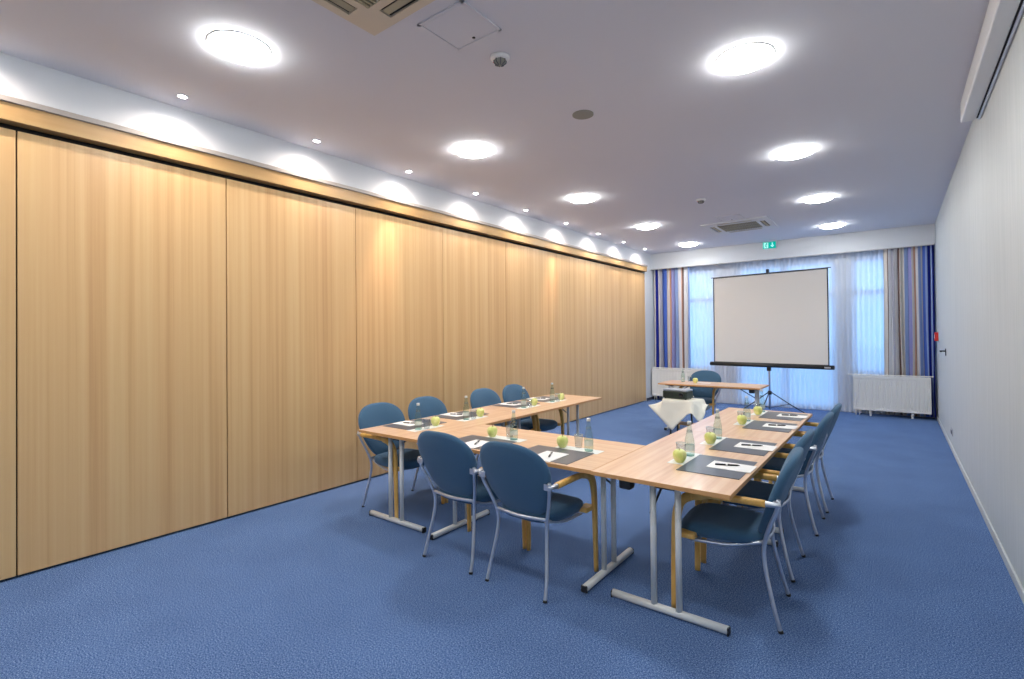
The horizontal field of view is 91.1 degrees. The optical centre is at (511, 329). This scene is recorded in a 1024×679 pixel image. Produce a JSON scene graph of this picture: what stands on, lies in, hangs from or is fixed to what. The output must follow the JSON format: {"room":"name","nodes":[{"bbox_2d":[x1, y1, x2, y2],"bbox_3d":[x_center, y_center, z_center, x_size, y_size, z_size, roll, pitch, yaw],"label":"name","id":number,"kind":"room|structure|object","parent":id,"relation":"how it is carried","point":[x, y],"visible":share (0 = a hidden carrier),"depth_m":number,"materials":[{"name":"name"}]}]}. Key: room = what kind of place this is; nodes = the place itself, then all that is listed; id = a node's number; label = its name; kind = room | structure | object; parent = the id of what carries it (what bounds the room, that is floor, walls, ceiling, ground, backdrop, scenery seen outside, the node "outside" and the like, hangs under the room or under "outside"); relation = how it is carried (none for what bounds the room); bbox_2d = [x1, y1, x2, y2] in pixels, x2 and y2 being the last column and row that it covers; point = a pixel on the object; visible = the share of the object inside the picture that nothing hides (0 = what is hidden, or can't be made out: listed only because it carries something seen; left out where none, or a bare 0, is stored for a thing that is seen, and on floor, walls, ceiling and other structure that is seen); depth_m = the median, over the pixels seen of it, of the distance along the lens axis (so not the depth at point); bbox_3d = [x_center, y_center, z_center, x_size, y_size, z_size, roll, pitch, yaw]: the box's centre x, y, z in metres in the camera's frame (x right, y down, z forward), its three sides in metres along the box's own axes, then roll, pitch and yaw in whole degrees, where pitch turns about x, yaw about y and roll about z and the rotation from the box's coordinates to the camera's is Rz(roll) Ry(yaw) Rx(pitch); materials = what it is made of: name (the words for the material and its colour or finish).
{"room":"conference room","nodes":[
{"label":"conference room","id":0,"kind":"room"},
{"bbox_2d":[0,52,654,400],"bbox_3d":[-0.645,-0.076,6.659,0.300,3.289,12.600,-1,-1,37],"label":"wall","id":1,"kind":"structure","parent":0,"point":[22,79],"depth_m":4.39,"materials":[{"name":"white paint"}]},
{"bbox_2d":[0,100,646,271],"bbox_3d":[-0.705,-1.353,6.367,0.095,0.111,12.060,-1,-1,37],"label":"wood trim","id":2,"kind":"structure","parent":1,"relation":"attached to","point":[12,114],"depth_m":4.21,"materials":[{"name":"brown wood"}]},
{"bbox_2d":[0,94,647,266],"bbox_3d":[-0.700,-1.426,6.363,0.110,0.036,12.060,-1,-1,37],"label":"cap","id":3,"kind":"object","parent":1,"relation":"attached to","point":[5,98],"visible":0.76,"depth_m":4.20,"materials":[{"name":"grey"}]},
{"bbox_2d":[0,0,989,253],"bbox_3d":[1.399,-1.831,5.132,5.451,0.150,13.050,-1,-1,37],"label":"ceiling","id":4,"kind":"structure","parent":0,"point":[876,87],"depth_m":3.73,"materials":[{"name":"white paint"}]},
{"bbox_2d":[206,30,271,64],"bbox_3d":[-1.678,-1.724,3.097,0.360,0.040,0.360,-1,-1,37],"label":"recessed light","id":5,"kind":"object","parent":4,"relation":"in","point":[234,46],"visible":1,"depth_m":3.04,"materials":[{"name":"white plastic"}]},
{"bbox_2d":[312,0,434,35],"bbox_3d":[-0.723,-1.752,2.298,0.950,0.018,0.950,-1,-1,37],"label":"air conditioner","id":6,"kind":"object","parent":4,"relation":"attached to","point":[372,16],"visible":1,"depth_m":2.74,"materials":[{"name":"beige plastic"}]},
{"bbox_2d":[356,0,379,7],"bbox_3d":[-0.722,-1.749,2.298,0.600,0.010,0.600,-1,-1,37],"label":"grille","id":7,"kind":"object","parent":6,"relation":"attached to","point":[361,3],"depth_m":2.68,"materials":[{"name":"beige"}]},
{"bbox_2d":[417,0,501,51],"bbox_3d":[-0.302,-1.754,2.914,0.350,0.010,0.340,-1,-1,37],"label":"access hatch","id":8,"kind":"object","parent":4,"relation":"attached to","point":[459,26],"visible":1,"depth_m":2.90,"materials":[{"name":"white paint"}]},
{"bbox_2d":[455,143,491,157],"bbox_3d":[-0.373,-1.720,4.856,0.360,0.040,0.360,-1,-1,37],"label":"recessed light","id":9,"kind":"object","parent":4,"relation":"in","point":[468,150],"visible":1,"depth_m":4.79,"materials":[{"name":"white plastic"}]},
{"bbox_2d":[490,52,509,66],"bbox_3d":[-0.077,-1.729,3.233,0.124,0.059,0.124,-1,-1,37],"label":"smoke detector","id":10,"kind":"object","parent":4,"relation":"attached to","point":[499,59],"visible":1,"depth_m":3.20,"materials":[{"name":"white plastic"}]},
{"bbox_2d":[569,194,595,202],"bbox_3d":[0.927,-1.717,6.606,0.360,0.040,0.360,-1,-1,37],"label":"recessed light","id":11,"kind":"object","parent":4,"relation":"in","point":[581,198],"visible":1,"depth_m":6.54,"materials":[{"name":"white glass"}]},
{"bbox_2d":[572,110,593,119],"bbox_3d":[0.578,-1.752,4.091,0.172,0.011,0.172,-1,-1,37],"label":"ceiling speaker","id":12,"kind":"object","parent":4,"relation":"attached to","point":[580,114],"visible":1,"depth_m":4.07,"materials":[{"name":"grey"}]},
{"bbox_2d":[636,224,657,229],"bbox_3d":[2.252,-1.714,8.374,0.360,0.040,0.360,-1,-1,37],"label":"recessed light","id":13,"kind":"object","parent":4,"relation":"in","point":[642,226],"visible":1,"depth_m":8.30,"materials":[{"name":"white plastic"}]},
{"bbox_2d":[679,242,697,246],"bbox_3d":[3.548,-1.711,10.103,0.360,0.040,0.360,-1,-1,37],"label":"recessed light","id":14,"kind":"object","parent":4,"relation":"in","point":[688,244],"visible":1,"depth_m":10.03,"materials":[{"name":"white plastic"}]},
{"bbox_2d":[700,216,778,234],"bbox_3d":[3.829,-1.740,8.429,1.000,0.018,1.000,-1,-1,37],"label":"air conditioner","id":15,"kind":"object","parent":4,"relation":"attached to","point":[764,222],"visible":1,"depth_m":8.37,"materials":[{"name":"white paint"}]},
{"bbox_2d":[717,221,761,231],"bbox_3d":[3.829,-1.737,8.429,0.600,0.010,0.600,-1,-1,37],"label":"grille","id":16,"kind":"object","parent":15,"relation":"attached to","point":[749,225],"depth_m":8.42,"materials":[{"name":"beige metal"}]},
{"bbox_2d":[715,42,774,73],"bbox_3d":[1.515,-1.754,3.275,0.360,0.040,0.360,-1,-1,37],"label":"recessed light","id":17,"kind":"object","parent":4,"relation":"in","point":[747,57],"visible":1,"depth_m":3.22,"materials":[{"name":"white plastic"}]},
{"bbox_2d":[773,145,814,159],"bbox_3d":[2.805,-1.751,4.996,0.360,0.040,0.360,-1,-1,37],"label":"recessed light","id":18,"kind":"object","parent":4,"relation":"in","point":[794,152],"visible":1,"depth_m":4.93,"materials":[{"name":"white plastic"}]},
{"bbox_2d":[803,194,833,202],"bbox_3d":[4.100,-1.748,6.724,0.360,0.040,0.360,-1,-1,37],"label":"recessed light","id":19,"kind":"object","parent":4,"relation":"in","point":[824,197],"visible":1,"depth_m":6.66,"materials":[{"name":"white plastic"}]},
{"bbox_2d":[819,223,843,228],"bbox_3d":[5.381,-1.744,8.451,0.360,0.040,0.360,-1,-1,37],"label":"recessed light","id":20,"kind":"object","parent":4,"relation":"in","point":[830,225],"visible":1,"depth_m":8.38,"materials":[{"name":"white plastic"}]},
{"bbox_2d":[960,0,1023,122],"bbox_3d":[2.246,-1.711,2.175,0.117,0.160,4.380,-1,-1,37],"label":"screen housing","id":21,"kind":"object","parent":4,"relation":"attached to","point":[1002,18],"visible":1,"depth_m":2.99,"materials":[{"name":"white plastic"}]},
{"bbox_3d":[5.190,-1.599,10.008,4.951,0.299,0.197,-1,-1,37],"label":"trim","id":22,"kind":"structure","parent":4,"relation":"attached to","visible":0},
{"bbox_3d":[5.196,-1.433,10.011,4.951,0.023,0.130,-1,-1,37],"label":"rail","id":23,"kind":"object","parent":22,"relation":"attached to","visible":0},
{"bbox_2d":[654,267,690,397],"bbox_3d":[3.566,0.073,11.210,0.824,2.930,0.129,-1,-1,37],"label":"striped curtain","id":24,"kind":"object","parent":23,"relation":"hanging from","point":[671,286],"visible":0.73,"depth_m":11.19,"materials":[{"name":"fabric"}]},
{"bbox_2d":[689,250,934,417],"bbox_3d":[5.247,0.053,10.045,4.891,2.945,0.048,-1,-1,37],"label":"sheer curtain","id":25,"kind":"object","parent":23,"relation":"hanging from","point":[855,279],"visible":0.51,"depth_m":9.48,"materials":[{"name":"white fabric"}]},
{"bbox_2d":[883,245,935,417],"bbox_3d":[6.868,0.017,8.691,0.701,2.930,0.130,-1,-1,37],"label":"striped curtain","id":26,"kind":"object","parent":23,"relation":"hanging from","point":[908,272],"visible":0.77,"depth_m":8.69,"materials":[{"name":"fabric"}]},
{"bbox_2d":[0,398,1023,678],"bbox_3d":[1.433,1.593,5.100,5.451,0.120,13.050,-1,-1,37],"label":"floor","id":27,"kind":"structure","parent":0,"point":[904,575],"depth_m":2.90,"materials":[{"name":"blue carpet"}]},
{"bbox_2d":[0,127,15,579],"bbox_3d":[-3.514,0.141,2.678,0.030,2.806,1.242,-1,-1,37],"label":"partition panel","id":28,"kind":"object","parent":27,"relation":"on","point":[7,136],"visible":1,"depth_m":3.13,"materials":[{"name":"brown wood"}]},
{"bbox_2d":[17,131,226,574],"bbox_3d":[-2.754,0.142,3.672,0.030,2.806,1.244,-1,-1,37],"label":"partition panel","id":29,"kind":"object","parent":27,"relation":"on","point":[122,391],"visible":1,"depth_m":3.56,"materials":[{"name":"brown wood"}]},
{"bbox_2d":[226,179,356,516],"bbox_3d":[-1.992,0.144,4.669,0.030,2.806,1.250,-1,-1,37],"label":"partition panel","id":30,"kind":"object","parent":27,"relation":"on","point":[291,274],"visible":1,"depth_m":4.58,"materials":[{"name":"brown wood"}]},
{"bbox_2d":[355,208,443,480],"bbox_3d":[-1.231,0.146,5.665,0.030,2.806,1.246,-1,-1,37],"label":"partition panel","id":31,"kind":"object","parent":27,"relation":"on","point":[399,261],"visible":0.76,"depth_m":5.58,"materials":[{"name":"brown wood"}]},
{"bbox_2d":[357,402,444,517],"bbox_3d":[-1.013,1.112,4.453,0.622,0.887,0.556,-1,-1,37],"label":"armchair","id":32,"kind":"object","parent":27,"relation":"on","point":[381,413],"visible":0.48,"depth_m":4.40,"materials":[{"name":"blue fabric"}]},
{"bbox_2d":[359,408,530,532],"bbox_3d":[-0.537,1.184,4.526,0.700,0.727,1.485,-1,-1,37],"label":"conference table","id":33,"kind":"object","parent":27,"relation":"on","point":[494,416],"visible":0.68,"depth_m":4.06,"materials":[{"name":"brown wood"}]},
{"bbox_2d":[384,419,446,429],"bbox_3d":[-0.842,0.820,4.373,0.335,0.003,0.435,-1,-1,37],"label":"desk pad","id":34,"kind":"object","parent":33,"relation":"on","point":[426,422],"visible":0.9,"depth_m":4.29,"materials":[{"name":"grey"}]},
{"bbox_2d":[392,421,423,425],"bbox_3d":[-0.910,0.818,4.400,0.235,0.002,0.165,-1,-1,37],"label":"paper","id":35,"kind":"object","parent":34,"relation":"on","point":[399,423],"visible":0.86,"depth_m":4.39,"materials":[{"name":"white paper"}]},
{"bbox_2d":[406,425,442,431],"bbox_3d":[-0.719,0.818,4.184,0.105,0.002,0.330,-1,-1,37],"label":"napkin","id":36,"kind":"object","parent":33,"relation":"on","point":[431,426],"visible":0.86,"depth_m":4.16,"materials":[{"name":"white paper"}]},
{"bbox_2d":[431,416,439,425],"bbox_3d":[-0.653,0.773,4.285,0.079,0.088,0.079,0,-1,-20],"label":"apple","id":37,"kind":"object","parent":36,"relation":"on","point":[435,420],"visible":1,"depth_m":4.26,"materials":[{"name":"green food"}]},
{"bbox_2d":[433,411,487,419],"bbox_3d":[-0.490,0.821,4.834,0.335,0.003,0.435,-1,-1,37],"label":"desk pad","id":38,"kind":"object","parent":33,"relation":"on","point":[472,414],"visible":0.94,"depth_m":4.75,"materials":[{"name":"grey leather"}]},
{"bbox_2d":[408,396,485,502],"bbox_3d":[-0.667,1.113,4.897,0.622,0.887,0.556,-1,-1,37],"label":"armchair","id":39,"kind":"object","parent":27,"relation":"on","point":[429,406],"visible":0.12,"depth_m":5.02,"materials":[{"name":"blue fabric"}]},
{"bbox_2d":[417,431,526,574],"bbox_3d":[-0.301,1.095,3.453,0.556,0.887,0.622,-1,-1,37],"label":"armchair","id":40,"kind":"object","parent":27,"relation":"on","point":[450,462],"visible":0.85,"depth_m":3.26,"materials":[{"name":"blue fabric"}]},
{"bbox_2d":[442,228,506,412],"bbox_3d":[-0.472,0.147,6.659,0.030,2.806,1.246,-1,-1,37],"label":"partition panel","id":41,"kind":"object","parent":27,"relation":"on","point":[474,278],"visible":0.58,"depth_m":6.57,"materials":[{"name":"brown wood"}]},
{"bbox_2d":[470,388,536,460],"bbox_3d":[-0.124,1.114,5.617,0.622,0.887,0.556,-1,-1,37],"label":"armchair","id":42,"kind":"object","parent":27,"relation":"on","point":[481,397],"visible":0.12,"depth_m":5.71,"materials":[{"name":"blue fabric"}]},
{"bbox_2d":[505,242,554,422],"bbox_3d":[0.286,0.149,7.652,0.030,2.806,1.246,-1,-1,37],"label":"partition panel","id":43,"kind":"object","parent":27,"relation":"on","point":[528,271],"visible":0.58,"depth_m":7.62,"materials":[{"name":"brown wood"}]},
{"bbox_2d":[416,424,644,592],"bbox_3d":[0.108,1.169,3.590,1.459,0.727,0.780,-1,-1,37],"label":"conference table","id":44,"kind":"object","parent":27,"relation":"on","point":[613,450],"visible":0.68,"depth_m":3.37,"materials":[{"name":"brown wood"}]},
{"bbox_2d":[459,435,515,449],"bbox_3d":[-0.237,0.807,3.609,0.435,0.003,0.335,-1,-1,37],"label":"desk pad","id":45,"kind":"object","parent":44,"relation":"on","point":[470,437],"visible":0.46,"depth_m":3.70,"materials":[{"name":"grey"}]},
{"bbox_2d":[465,440,489,448],"bbox_3d":[-0.264,0.804,3.541,0.165,0.002,0.235,-1,-1,35],"label":"paper","id":46,"kind":"object","parent":45,"relation":"on","point":[470,444],"visible":0.5,"depth_m":3.55,"materials":[{"name":"white paper"}]},
{"bbox_2d":[486,435,525,441],"bbox_3d":[-0.048,0.807,3.733,0.330,0.002,0.105,-1,-1,37],"label":"napkin","id":47,"kind":"object","parent":44,"relation":"on","point":[496,436],"visible":0.86,"depth_m":3.73,"materials":[{"name":"white paper"}]},
{"bbox_2d":[487,425,496,436],"bbox_3d":[-0.149,0.763,3.800,0.079,0.088,0.079,0,-1,-20],"label":"apple","id":48,"kind":"object","parent":47,"relation":"on","point":[492,430],"visible":1,"depth_m":3.77,"materials":[{"name":"green food"}]},
{"bbox_2d":[528,445,593,464],"bbox_3d":[0.255,0.799,3.233,0.435,0.003,0.335,-1,-1,37],"label":"desk pad","id":49,"kind":"object","parent":44,"relation":"on","point":[574,455],"visible":0.68,"depth_m":3.23,"materials":[{"name":"grey"}]},
{"bbox_2d":[538,451,568,461],"bbox_3d":[0.229,0.795,3.165,0.165,0.002,0.235,-1,-1,36],"label":"paper","id":50,"kind":"object","parent":49,"relation":"on","point":[544,455],"visible":0.64,"depth_m":3.17,"materials":[{"name":"white paper"}]},
{"bbox_2d":[556,446,603,453],"bbox_3d":[0.444,0.799,3.356,0.330,0.002,0.105,-1,-1,37],"label":"napkin","id":51,"kind":"object","parent":44,"relation":"on","point":[566,447],"visible":0.86,"depth_m":3.35,"materials":[{"name":"white paper"}]},
{"bbox_2d":[557,434,567,447],"bbox_3d":[0.344,0.755,3.423,0.079,0.088,0.079,0,-1,-20],"label":"apple","id":52,"kind":"object","parent":51,"relation":"on","point":[562,441],"visible":1,"depth_m":3.40,"materials":[{"name":"green food"}]},
{"bbox_2d":[584,418,592,449],"bbox_3d":[0.505,0.688,3.307,0.059,0.217,0.059,-1,-1,37],"label":"water bottle","id":53,"kind":"object","parent":51,"relation":"on","point":[588,442],"visible":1,"depth_m":3.29,"materials":[{"name":"white"}]},
{"bbox_2d":[502,384,563,434],"bbox_3d":[0.227,1.114,6.060,0.622,0.887,0.556,-1,-1,37],"label":"armchair","id":54,"kind":"object","parent":27,"relation":"on","point":[512,392],"visible":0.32,"depth_m":6.07,"materials":[{"name":"blue fabric"}]},
{"bbox_2d":[478,441,598,602],"bbox_3d":[0.142,1.088,3.108,0.556,0.887,0.622,-1,-1,37],"label":"armchair","id":55,"kind":"object","parent":27,"relation":"on","point":[518,476],"visible":0.98,"depth_m":2.94,"materials":[{"name":"blue fabric"}]},
{"bbox_2d":[479,394,601,436],"bbox_3d":[0.365,1.186,5.707,0.700,0.727,1.485,-1,-1,37],"label":"conference table","id":56,"kind":"object","parent":27,"relation":"on","point":[570,400],"visible":0.36,"depth_m":5.58,"materials":[{"name":"brown wood"}]},
{"bbox_2d":[492,401,539,407],"bbox_3d":[0.050,0.822,5.542,0.335,0.003,0.435,-1,-1,37],"label":"desk pad","id":57,"kind":"object","parent":56,"relation":"on","point":[527,403],"visible":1,"depth_m":5.46,"materials":[{"name":"grey"}]},
{"bbox_2d":[524,396,558,401],"bbox_3d":[0.387,0.823,5.982,0.335,0.003,0.435,-1,-1,37],"label":"desk pad","id":58,"kind":"object","parent":56,"relation":"on","point":[556,398],"visible":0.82,"depth_m":5.92,"materials":[{"name":"grey"}]},
{"bbox_2d":[553,253,591,422],"bbox_3d":[1.045,0.151,8.645,0.030,2.806,1.246,-1,-1,37],"label":"partition panel","id":59,"kind":"object","parent":27,"relation":"on","point":[571,276],"visible":0.82,"depth_m":8.61,"materials":[{"name":"brown wood"}]},
{"bbox_2d":[590,261,621,414],"bbox_3d":[1.804,0.152,9.639,0.030,2.806,1.246,-1,-1,37],"label":"partition panel","id":60,"kind":"object","parent":27,"relation":"on","point":[604,279],"visible":1,"depth_m":9.60,"materials":[{"name":"brown wood"}]},
{"bbox_2d":[620,268,645,406],"bbox_3d":[2.563,0.154,10.632,0.030,2.806,1.246,-1,-1,37],"label":"partition panel","id":61,"kind":"object","parent":27,"relation":"on","point":[632,283],"visible":1,"depth_m":10.58,"materials":[{"name":"brown wood"}]},
{"bbox_2d":[652,368,700,399],"bbox_3d":[3.600,1.214,11.004,1.070,0.705,0.088,-1,-1,37],"label":"radiator","id":62,"kind":"object","parent":27,"relation":"on","point":[658,375],"visible":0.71,"depth_m":11.11,"materials":[{"name":"white metal"}]},
{"bbox_2d":[653,368,699,370],"bbox_3d":[3.596,0.869,11.007,1.070,0.016,0.088,-1,-1,37],"label":"grille","id":63,"kind":"object","parent":62,"relation":"attached to","point":[654,369],"depth_m":11.01,"materials":[{"name":"white metal"}]},
{"bbox_2d":[669,414,697,434],"bbox_3d":[2.443,1.264,7.156,0.312,0.556,0.430,0,-1,-44],"label":"trolley","id":64,"kind":"object","parent":27,"relation":"on","point":[680,422],"visible":0.21,"depth_m":7.14,"materials":[{"name":"brown"}]},
{"bbox_2d":[649,398,710,429],"bbox_3d":[2.463,1.188,7.192,0.590,0.416,0.798,0,-1,-33],"label":"cloth","id":65,"kind":"object","parent":64,"relation":"on","point":[671,411],"visible":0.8,"depth_m":7.02,"materials":[{"name":"white fabric"}]},
{"bbox_2d":[663,387,692,399],"bbox_3d":[2.369,0.910,7.185,0.360,0.141,0.242,-1,-1,43],"label":"projector","id":66,"kind":"object","parent":65,"relation":"on","point":[677,393],"visible":1,"depth_m":7.10,"materials":[{"name":"grey plastic"}]},
{"bbox_2d":[678,421,693,425],"bbox_3d":[2.464,1.336,7.175,0.220,0.012,0.340,0,-1,-44],"label":"power strip","id":67,"kind":"object","parent":64,"relation":"attached to","point":[681,422],"depth_m":7.14,"materials":[{"name":"brown"}]},
{"bbox_2d":[591,430,784,636],"bbox_3d":[1.192,1.154,3.190,0.745,0.727,1.480,-1,-1,37],"label":"conference table","id":68,"kind":"object","parent":27,"relation":"on","point":[646,465],"visible":0.63,"depth_m":2.71,"materials":[{"name":"brown wood"}]},
{"bbox_2d":[667,452,701,464],"bbox_3d":[1.066,0.790,3.092,0.105,0.002,0.330,-1,-1,37],"label":"napkin","id":69,"kind":"object","parent":68,"relation":"on","point":[691,456],"visible":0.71,"depth_m":3.08,"materials":[{"name":"white paper"}]},
{"bbox_2d":[673,449,686,462],"bbox_3d":[0.999,0.744,2.992,0.079,0.088,0.079,0,-1,-20],"label":"apple","id":70,"kind":"object","parent":69,"relation":"on","point":[679,455],"visible":1,"depth_m":2.96,"materials":[{"name":"green food"}]},
{"bbox_2d":[685,421,694,455],"bbox_3d":[1.116,0.680,3.155,0.059,0.217,0.059,-1,-1,37],"label":"water bottle","id":71,"kind":"object","parent":69,"relation":"on","point":[689,447],"visible":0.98,"depth_m":3.14,"materials":[{"name":"clear glass"}]},
{"bbox_2d":[700,436,727,445],"bbox_3d":[1.445,0.791,3.588,0.105,0.002,0.330,-1,-1,37],"label":"napkin","id":72,"kind":"object","parent":68,"relation":"on","point":[719,437],"visible":0.64,"depth_m":3.56,"materials":[{"name":"white paper"}]},
{"bbox_2d":[704,432,715,443],"bbox_3d":[1.378,0.745,3.489,0.079,0.088,0.079,0,-1,-20],"label":"apple","id":73,"kind":"object","parent":72,"relation":"on","point":[710,437],"visible":1,"depth_m":3.46,"materials":[{"name":"green food"}]},
{"bbox_2d":[713,409,721,438],"bbox_3d":[1.495,0.681,3.651,0.059,0.217,0.059,-1,-1,37],"label":"water bottle","id":74,"kind":"object","parent":72,"relation":"on","point":[716,430],"visible":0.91,"depth_m":3.64,"materials":[{"name":"white"}]},
{"bbox_2d":[676,454,756,479],"bbox_3d":[1.190,0.786,2.903,0.335,0.003,0.435,-1,-1,37],"label":"desk pad","id":75,"kind":"object","parent":68,"relation":"on","point":[698,464],"visible":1,"depth_m":2.87,"materials":[{"name":"grey"}]},
{"bbox_2d":[706,460,756,472],"bbox_3d":[1.257,0.783,2.876,0.235,0.002,0.165,-1,-1,38],"label":"paper","id":76,"kind":"object","parent":75,"relation":"on","point":[742,468],"visible":1,"depth_m":2.85,"materials":[{"name":"white paper"}]},
{"bbox_2d":[709,438,776,455],"bbox_3d":[1.569,0.787,3.400,0.335,0.003,0.435,-1,-1,37],"label":"desk pad","id":77,"kind":"object","parent":68,"relation":"on","point":[727,444],"visible":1,"depth_m":3.36,"materials":[{"name":"grey"}]},
{"bbox_2d":[734,442,777,450],"bbox_3d":[1.637,0.783,3.373,0.235,0.002,0.165,-1,-1,38],"label":"paper","id":78,"kind":"object","parent":77,"relation":"on","point":[764,447],"visible":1,"depth_m":3.36,"materials":[{"name":"white paper"}]},
{"bbox_2d":[678,370,720,427],"bbox_3d":[3.007,1.104,7.973,0.556,0.887,0.622,-1,-1,37],"label":"armchair","id":79,"kind":"object","parent":27,"relation":"on","point":[708,394],"visible":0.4,"depth_m":8.08,"materials":[{"name":"blue fabric"}]},
{"bbox_2d":[658,380,768,429],"bbox_3d":[3.023,1.177,7.580,1.450,0.727,0.600,-1,-1,37],"label":"conference table","id":80,"kind":"object","parent":27,"relation":"on","point":[753,388],"visible":0.55,"depth_m":7.42,"materials":[{"name":"brown wood"}]},
{"bbox_2d":[671,447,803,633],"bbox_3d":[1.272,1.074,2.798,0.622,0.887,0.556,-1,-1,33],"label":"armchair","id":81,"kind":"object","parent":27,"relation":"on","point":[736,526],"visible":0.85,"depth_m":2.69,"materials":[{"name":"blue fabric"}]},
{"bbox_2d":[681,407,811,533],"bbox_3d":[2.091,1.156,4.367,0.745,0.727,1.480,-1,-1,37],"label":"conference table","id":82,"kind":"object","parent":27,"relation":"on","point":[724,419],"visible":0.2,"depth_m":4.18,"materials":[{"name":"brown wood"}]},
{"bbox_2d":[733,419,753,425],"bbox_3d":[1.994,0.792,4.308,0.105,0.002,0.330,-1,-1,37],"label":"napkin","id":83,"kind":"object","parent":82,"relation":"on","point":[748,420],"visible":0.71,"depth_m":4.25,"materials":[{"name":"white paper"}]},
{"bbox_2d":[737,414,746,424],"bbox_3d":[1.928,0.746,4.208,0.079,0.088,0.079,0,-1,-20],"label":"apple","id":84,"kind":"object","parent":83,"relation":"on","point":[742,419],"visible":1,"depth_m":4.18,"materials":[{"name":"green food"}]},
{"bbox_2d":[742,420,796,432],"bbox_3d":[2.118,0.788,4.119,0.335,0.003,0.435,-1,-1,37],"label":"desk pad","id":85,"kind":"object","parent":82,"relation":"on","point":[758,425],"visible":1,"depth_m":4.10,"materials":[{"name":"grey"}]},
{"bbox_2d":[763,423,797,428],"bbox_3d":[2.186,0.785,4.092,0.235,0.002,0.165,-1,-1,37],"label":"paper","id":86,"kind":"object","parent":85,"relation":"on","point":[766,424],"visible":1,"depth_m":4.07,"materials":[{"name":"white paper"}]},
{"bbox_2d":[758,411,807,420],"bbox_3d":[2.492,0.789,4.607,0.335,0.003,0.435,-1,-1,37],"label":"desk pad","id":87,"kind":"object","parent":82,"relation":"on","point":[770,415],"visible":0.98,"depth_m":4.58,"materials":[{"name":"grey leather"}]},
{"bbox_2d":[777,414,807,418],"bbox_3d":[2.559,0.785,4.581,0.235,0.002,0.165,-1,-1,38],"label":"paper","id":88,"kind":"object","parent":87,"relation":"on","point":[780,415],"visible":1,"depth_m":4.55,"materials":[{"name":"white paper"}]},
{"bbox_3d":[2.368,0.793,4.796,0.105,0.002,0.330,-1,-1,37],"label":"napkin","id":89,"kind":"object","parent":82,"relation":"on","visible":0},
{"bbox_2d":[753,405,762,414],"bbox_3d":[2.301,0.747,4.697,0.079,0.088,0.079,0,-1,-20],"label":"apple","id":90,"kind":"object","parent":89,"relation":"on","point":[757,409],"visible":1,"depth_m":4.67,"materials":[{"name":"green food"}]},
{"bbox_2d":[701,429,814,582],"bbox_3d":[1.640,1.075,3.313,0.622,0.887,0.556,-1,-1,37],"label":"armchair","id":91,"kind":"object","parent":27,"relation":"on","point":[752,489],"visible":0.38,"depth_m":3.21,"materials":[{"name":"blue fabric"}]},
{"bbox_2d":[710,267,834,412],"bbox_3d":[4.596,0.219,9.051,1.868,2.631,1.080,-1,-1,17],"label":"projection screen","id":92,"kind":"object","parent":27,"relation":"on","point":[780,319],"visible":0.91,"depth_m":8.99,"materials":[{"name":"white fabric"}]},
{"bbox_2d":[742,412,833,535],"bbox_3d":[2.192,1.076,3.986,0.622,0.887,0.556,-1,-1,37],"label":"armchair","id":93,"kind":"object","parent":27,"relation":"on","point":[775,463],"visible":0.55,"depth_m":3.75,"materials":[{"name":"blue fabric"}]},
{"bbox_2d":[758,403,841,512],"bbox_3d":[2.561,1.076,4.453,0.622,0.887,0.556,-1,-1,37],"label":"armchair","id":94,"kind":"object","parent":27,"relation":"on","point":[836,410],"visible":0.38,"depth_m":4.22,"materials":[{"name":"blue fabric"}]},
{"bbox_2d":[853,375,931,418],"bbox_3d":[6.583,1.163,8.724,1.080,0.705,0.088,-1,-1,37],"label":"radiator","id":95,"kind":"object","parent":27,"relation":"on","point":[912,395],"visible":1,"depth_m":8.69,"materials":[{"name":"white metal"}]},
{"bbox_2d":[853,375,930,378],"bbox_3d":[6.580,0.819,8.728,1.080,0.016,0.088,-1,-1,37],"label":"grille","id":96,"kind":"object","parent":95,"relation":"attached to","point":[854,376],"depth_m":8.77,"materials":[{"name":"white metal"}]},
{"bbox_2d":[650,224,934,268],"bbox_3d":[5.122,-1.578,9.917,4.951,0.340,0.030,-1,-1,37],"label":"wall header","id":97,"kind":"structure","parent":0,"point":[919,234],"depth_m":9.54,"materials":[{"name":"white paint"}]},
{"bbox_2d":[762,241,776,249],"bbox_3d":[5.080,-1.670,9.908,0.250,0.148,0.036,-1,-1,37],"label":"exit sign","id":98,"kind":"object","parent":97,"relation":"attached to","point":[772,244],"visible":1,"depth_m":9.89,"materials":[{"name":"green plastic"}]},
{"bbox_2d":[651,244,934,269],"bbox_3d":[5.123,-1.401,9.916,4.951,0.014,0.038,-1,-1,37],"label":"rail","id":99,"kind":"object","parent":97,"relation":"attached to","point":[927,244],"depth_m":9.58,"materials":[{"name":"grey metal"}]},
{"bbox_2d":[658,256,936,417],"bbox_3d":[5.301,-0.103,10.202,5.451,3.289,0.250,-1,-1,37],"label":"wall","id":100,"kind":"structure","parent":0,"point":[934,256],"depth_m":8.58,"materials":[{"name":"white paint"}]},
{"bbox_2d":[848,374,933,376],"bbox_3d":[6.597,0.796,8.783,1.200,0.016,0.035,-1,-1,37],"label":"windowsill","id":101,"kind":"structure","parent":100,"relation":"attached to","point":[848,374],"depth_m":8.75,"materials":[{"name":"white ceramic"}]},
{"bbox_2d":[934,12,1023,587],"bbox_3d":[3.502,-0.147,3.522,0.200,3.289,13.050,-1,-1,37],"label":"wall","id":102,"kind":"structure","parent":0,"point":[979,245],"depth_m":3.67,"materials":[{"name":"paint"}]},
{"bbox_2d":[937,415,1023,603],"bbox_3d":[3.405,1.469,3.533,0.012,0.060,12.553,-1,-1,37],"label":"baseboard","id":103,"kind":"structure","parent":102,"relation":"attached to","point":[1015,579],"depth_m":3.65,"materials":[{"name":"wood"}]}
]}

